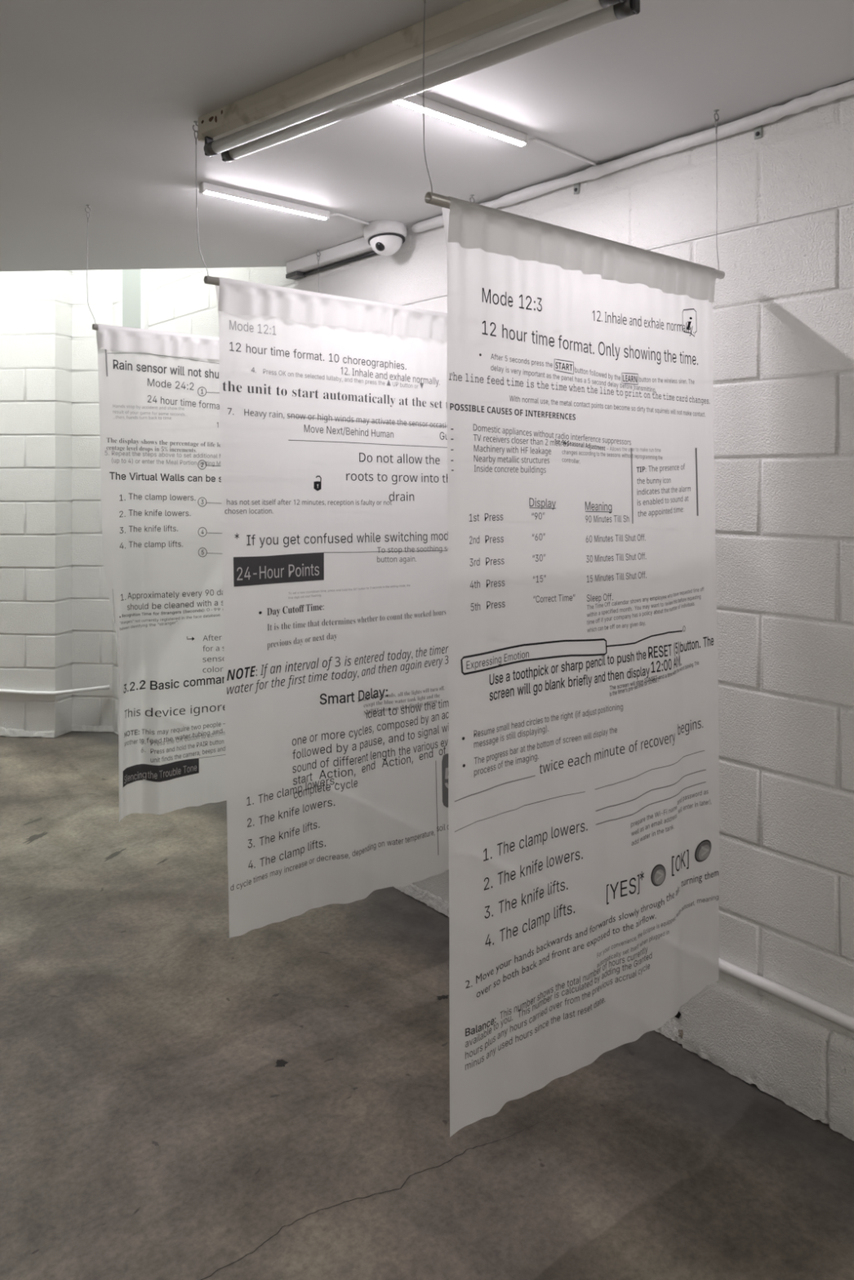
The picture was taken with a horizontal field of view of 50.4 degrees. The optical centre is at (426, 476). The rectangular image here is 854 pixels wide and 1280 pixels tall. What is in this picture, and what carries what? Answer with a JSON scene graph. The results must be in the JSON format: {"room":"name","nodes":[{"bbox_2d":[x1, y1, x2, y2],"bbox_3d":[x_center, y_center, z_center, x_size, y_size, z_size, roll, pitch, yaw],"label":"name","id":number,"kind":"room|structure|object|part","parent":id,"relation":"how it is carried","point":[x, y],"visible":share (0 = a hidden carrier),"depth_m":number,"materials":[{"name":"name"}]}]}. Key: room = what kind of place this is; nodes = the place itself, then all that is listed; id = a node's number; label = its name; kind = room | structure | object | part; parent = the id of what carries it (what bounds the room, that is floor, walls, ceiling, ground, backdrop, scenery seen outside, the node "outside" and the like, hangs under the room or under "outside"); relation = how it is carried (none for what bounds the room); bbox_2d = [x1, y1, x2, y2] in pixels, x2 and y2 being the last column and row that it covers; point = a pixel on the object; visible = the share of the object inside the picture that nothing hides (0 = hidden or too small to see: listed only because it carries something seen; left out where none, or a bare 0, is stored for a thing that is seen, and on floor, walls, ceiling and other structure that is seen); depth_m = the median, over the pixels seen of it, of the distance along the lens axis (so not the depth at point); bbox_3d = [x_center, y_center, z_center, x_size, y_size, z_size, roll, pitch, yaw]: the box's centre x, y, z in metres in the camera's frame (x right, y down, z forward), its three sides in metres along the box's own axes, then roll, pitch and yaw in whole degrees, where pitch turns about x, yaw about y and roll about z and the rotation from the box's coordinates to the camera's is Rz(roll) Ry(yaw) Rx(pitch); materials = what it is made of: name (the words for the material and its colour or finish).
{"room":"art gallery","nodes":[
{"label":"art gallery","id":0,"kind":"room"},
{"bbox_2d":[0,270,55,737],"bbox_3d":[-4.554,-0.459,5.693,4.600,4.102,0.007,0,0,4],"label":"wall","id":1,"kind":"structure","parent":0,"point":[27,298],"depth_m":5.53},
{"bbox_2d":[0,727,54,737],"bbox_3d":[-4.007,1.559,5.645,3.500,0.056,0.018,0,0,4],"label":"baseboard","id":2,"kind":"structure","parent":1,"relation":"attached to","point":[14,732],"depth_m":5.53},
{"bbox_2d":[0,684,109,695],"bbox_3d":[-3.810,1.306,5.626,3.694,0.048,0.152,0,0,2],"label":"pipe","id":3,"kind":"object","parent":1,"relation":"attached to","point":[107,686],"visible":1,"depth_m":5.52,"materials":[{"name":"white paint"}]},
{"bbox_2d":[9,302,89,736],"bbox_3d":[-4.347,-0.435,5.788,5.004,4.150,0.332,0,0,2],"label":"wall","id":4,"kind":"structure","parent":0,"point":[62,303],"depth_m":5.60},
{"bbox_2d":[54,270,71,737],"bbox_3d":[-2.239,-0.459,5.591,0.005,4.102,0.149,0,0,18],"label":"wall","id":5,"kind":"structure","parent":0,"point":[63,335],"depth_m":5.59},
{"bbox_2d":[71,269,113,726],"bbox_3d":[-2.045,-0.459,5.651,0.340,4.102,0.006,0,0,4],"label":"wall","id":6,"kind":"structure","parent":0,"point":[92,632],"depth_m":5.65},
{"bbox_2d":[54,724,114,737],"bbox_3d":[-2.119,1.564,5.630,0.351,0.046,0.126,0,0,-20],"label":"baseboard","id":7,"kind":"structure","parent":6,"relation":"attached to","point":[75,727],"depth_m":5.64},
{"bbox_2d":[0,730,853,1279],"bbox_3d":[-2.582,1.650,2.692,5.100,0.121,12.950,0,0,-41],"label":"floor","id":8,"kind":"structure","parent":0,"point":[181,1098],"depth_m":2.25,"materials":[{"name":"concrete"}]},
{"bbox_2d":[0,0,853,271],"bbox_3d":[-2.004,-1.728,2.036,4.820,1.565,10.900,0,0,-41],"label":"ceiling","id":9,"kind":"structure","parent":0,"point":[100,100],"depth_m":2.35,"materials":[{"name":"white paint"}]},
{"bbox_2d":[84,204,91,213],"bbox_3d":[-1.181,-0.931,3.161,0.018,0.028,0.014,0,0,-6],"label":"ceiling hook","id":10,"kind":"object","parent":9,"relation":"attached to","point":[87,205],"visible":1,"depth_m":3.16,"materials":[{"name":"grey paint"}]},
{"bbox_2d":[86,211,319,822],"bbox_3d":[-0.809,0.162,3.477,0.987,2.167,0.084,0,0,-37],"label":"banner","id":11,"kind":"object","parent":10,"relation":"hanging from","point":[159,390],"visible":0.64,"depth_m":3.35,"materials":[{"name":"white fabric"}]},
{"bbox_3d":[-0.802,-0.523,3.487,0.964,0.021,0.021,0,0,-41],"label":"rod","id":12,"kind":"part","parent":11,"relation":"part of","materials":[{"name":"silver metal"}]},
{"bbox_3d":[-0.818,0.361,3.480,0.901,1.768,0.068,0,0,-37],"label":"fabric panel","id":13,"kind":"part","parent":11,"relation":"part of","materials":[{"name":"white fabric"}]},
{"bbox_2d":[192,120,197,132],"bbox_3d":[-0.615,-0.931,2.418,0.018,0.028,0.014,0,0,-6],"label":"ceiling hook","id":14,"kind":"object","parent":9,"relation":"attached to","point":[194,122],"visible":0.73,"depth_m":2.42,"materials":[{"name":"grey paint"}]},
{"bbox_2d":[194,129,472,937],"bbox_3d":[-0.187,0.168,2.730,1.068,2.181,0.077,0,0,-40],"label":"banner","id":15,"kind":"object","parent":14,"relation":"hanging from","point":[333,428],"visible":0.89,"depth_m":2.66,"materials":[{"name":"white fabric"}]},
{"bbox_3d":[-0.211,-0.523,2.737,0.997,0.021,0.021,0,0,-41],"label":"rod","id":16,"kind":"part","parent":15,"relation":"part of","materials":[{"name":"silver metal"}]},
{"bbox_3d":[-0.198,0.368,2.716,0.916,1.782,0.076,0,0,-41],"label":"fabric panel","id":17,"kind":"part","parent":15,"relation":"part of","materials":[{"name":"white fabric"}]},
{"bbox_2d":[199,182,368,224],"bbox_3d":[-0.462,-0.929,3.145,0.698,0.030,0.039,0,0,-41],"label":"batten","id":18,"kind":"object","parent":9,"relation":"attached to","point":[206,188],"visible":1,"depth_m":3.07,"materials":[{"name":"white paint"}]},
{"bbox_2d":[204,191,326,219],"bbox_3d":[-0.540,-0.916,3.079,0.466,0.004,0.020,0,0,-41],"label":"diffuser","id":19,"kind":"object","parent":18,"relation":"attached to","point":[234,195],"depth_m":3.07,"materials":[{"name":"white plastic"}]},
{"bbox_2d":[285,236,377,279],"bbox_3d":[-0.396,-0.909,3.783,0.056,0.069,0.650,0,0,-41],"label":"fluorescent fixture","id":20,"kind":"object","parent":9,"relation":"attached to","point":[297,268],"visible":0.76,"depth_m":3.77,"materials":[{"name":"white paint"}]},
{"bbox_2d":[364,219,407,255],"bbox_3d":[-0.157,-0.893,3.424,0.164,0.120,0.164,0,0,-41],"label":"dome camera","id":21,"kind":"object","parent":9,"relation":"attached to","point":[384,237],"visible":1,"depth_m":3.37,"materials":[{"name":"white paint"}]},
{"bbox_2d":[197,0,639,162],"bbox_3d":[-0.104,-0.891,2.015,1.243,0.107,0.090,0,0,41],"label":"fluorescent fixture","id":22,"kind":"object","parent":9,"relation":"attached to","point":[469,37],"visible":1,"depth_m":1.94,"materials":[{"name":"beige metal"}]},
{"bbox_3d":[-0.571,-0.913,2.414,0.014,0.061,0.084,0,0,41],"label":"plate","id":23,"kind":"part","parent":22,"relation":"part of","materials":[{"name":"beige metal"}]},
{"bbox_2d":[204,136,213,156],"bbox_3d":[-0.572,-0.864,2.378,0.010,0.050,0.024,0,0,41],"label":"socket","id":24,"kind":"object","parent":22,"relation":"attached to","point":[207,139],"depth_m":2.37,"materials":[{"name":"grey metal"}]},
{"bbox_2d":[631,0,639,13],"bbox_3d":[0.376,-0.864,1.640,0.010,0.050,0.024,0,0,41],"label":"socket","id":25,"kind":"object","parent":22,"relation":"attached to","point":[635,4],"depth_m":1.64,"materials":[{"name":"grey metal"}]},
{"bbox_2d":[393,93,596,165],"bbox_3d":[0.206,-0.929,2.459,0.810,0.030,0.029,0,0,-41],"label":"fluorescent light","id":26,"kind":"object","parent":9,"relation":"attached to","point":[415,101],"visible":0.82,"depth_m":2.37,"materials":[{"name":"white paint"}]},
{"bbox_2d":[393,99,524,146],"bbox_3d":[0.086,-0.916,2.356,0.466,0.004,0.020,0,0,-41],"label":"diffuser","id":27,"kind":"object","parent":26,"relation":"attached to","point":[435,110],"depth_m":2.35,"materials":[{"name":"white plastic"}]},
{"bbox_2d":[713,109,719,120],"bbox_3d":[0.747,-0.931,2.343,0.018,0.028,0.014,0,0,-6],"label":"ceiling hook","id":28,"kind":"object","parent":9,"relation":"attached to","point":[714,110],"visible":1,"depth_m":2.34,"materials":[{"name":"grey paint"}]},
{"bbox_3d":[-0.004,-0.931,1.696,0.022,0.028,0.014,0,0,-41],"label":"ceiling hook","id":29,"kind":"object","parent":9,"relation":"attached to","visible":0},
{"bbox_2d":[422,0,724,1137],"bbox_3d":[0.392,0.182,2.010,1.020,2.208,0.067,0,0,-41],"label":"hanging banner","id":30,"kind":"object","parent":29,"relation":"hanging from","point":[584,735],"visible":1,"depth_m":1.96,"materials":[{"name":"white fabric"}]},
{"bbox_3d":[0.383,-0.523,2.030,1.006,0.021,0.021,0,0,-41],"label":"rod","id":31,"kind":"part","parent":30,"relation":"part of","materials":[{"name":"silver metal"}]},
{"bbox_2d":[112,94,853,1039],"bbox_3d":[0.696,-0.435,2.678,0.151,4.150,8.350,0,0,-41],"label":"wall","id":32,"kind":"structure","parent":0,"point":[784,446],"depth_m":2.34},
{"bbox_2d":[122,269,141,328],"bbox_3d":[-1.736,-0.460,5.383,0.026,4.100,0.295,0,0,-41],"label":"trim","id":33,"kind":"structure","parent":32,"relation":"attached to","point":[131,278],"depth_m":5.38,"materials":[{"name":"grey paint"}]},
{"bbox_2d":[141,268,148,328],"bbox_3d":[-1.630,-0.460,5.250,0.038,4.100,0.044,0,0,-41],"label":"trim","id":34,"kind":"structure","parent":32,"relation":"attached to","point":[144,273],"depth_m":5.23,"materials":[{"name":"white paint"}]},
{"bbox_2d":[393,883,682,1044],"bbox_3d":[0.017,1.556,3.345,0.018,0.062,2.153,0,0,-41],"label":"trim","id":35,"kind":"structure","parent":32,"relation":"attached to","point":[435,902],"depth_m":3.32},
{"bbox_2d":[573,182,579,194],"bbox_3d":[0.464,-0.899,2.825,0.010,0.038,0.022,0,0,-41],"label":"strap","id":36,"kind":"object","parent":32,"relation":"attached to","point":[576,186],"visible":0.9,"depth_m":2.82,"materials":[{"name":"grey paint"}]},
{"bbox_2d":[411,80,853,232],"bbox_3d":[1.599,-0.923,1.485,0.043,0.045,5.037,0,0,-41],"label":"conduit","id":37,"kind":"object","parent":32,"relation":"attached to","point":[824,95],"visible":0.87,"depth_m":2.52,"materials":[{"name":"white"}]},
{"bbox_2d":[671,1026,679,1038],"bbox_3d":[0.703,1.567,2.551,0.019,0.030,0.041,0,0,-41],"label":"trim","id":38,"kind":"structure","parent":32,"relation":"attached to","point":[675,1033],"depth_m":2.54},
{"bbox_2d":[674,1011,680,1018],"bbox_3d":[0.702,1.510,2.555,0.001,0.028,0.032,0,0,-41],"label":"hole","id":39,"kind":"object","parent":32,"relation":"attached to","point":[677,1015],"depth_m":2.55,"materials":[{"name":"black"}]},
{"bbox_2d":[677,1029,683,1039],"bbox_3d":[0.715,1.560,2.537,0.016,0.029,0.039,0,0,-41],"label":"trim","id":40,"kind":"structure","parent":32,"relation":"attached to","point":[681,1034],"depth_m":2.54,"materials":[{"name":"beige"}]},
{"bbox_2d":[754,124,762,139],"bbox_3d":[0.861,-0.899,2.363,0.010,0.038,0.022,0,0,-41],"label":"strap","id":41,"kind":"object","parent":32,"relation":"attached to","point":[758,130],"visible":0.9,"depth_m":2.36,"materials":[{"name":"grey paint"}]},
{"bbox_2d":[680,977,853,1141],"bbox_3d":[2.045,1.470,1.003,0.051,0.237,4.052,0,0,-41],"label":"baseboard","id":42,"kind":"structure","parent":32,"relation":"attached to","point":[791,1057],"depth_m":2.31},
{"bbox_2d":[719,958,853,1031],"bbox_3d":[0.868,1.309,2.338,0.029,0.041,7.570,0,0,-41],"label":"pipe","id":43,"kind":"object","parent":32,"relation":"attached to","point":[830,1014],"visible":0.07,"depth_m":2.28,"materials":[{"name":"white paint"}]}
]}

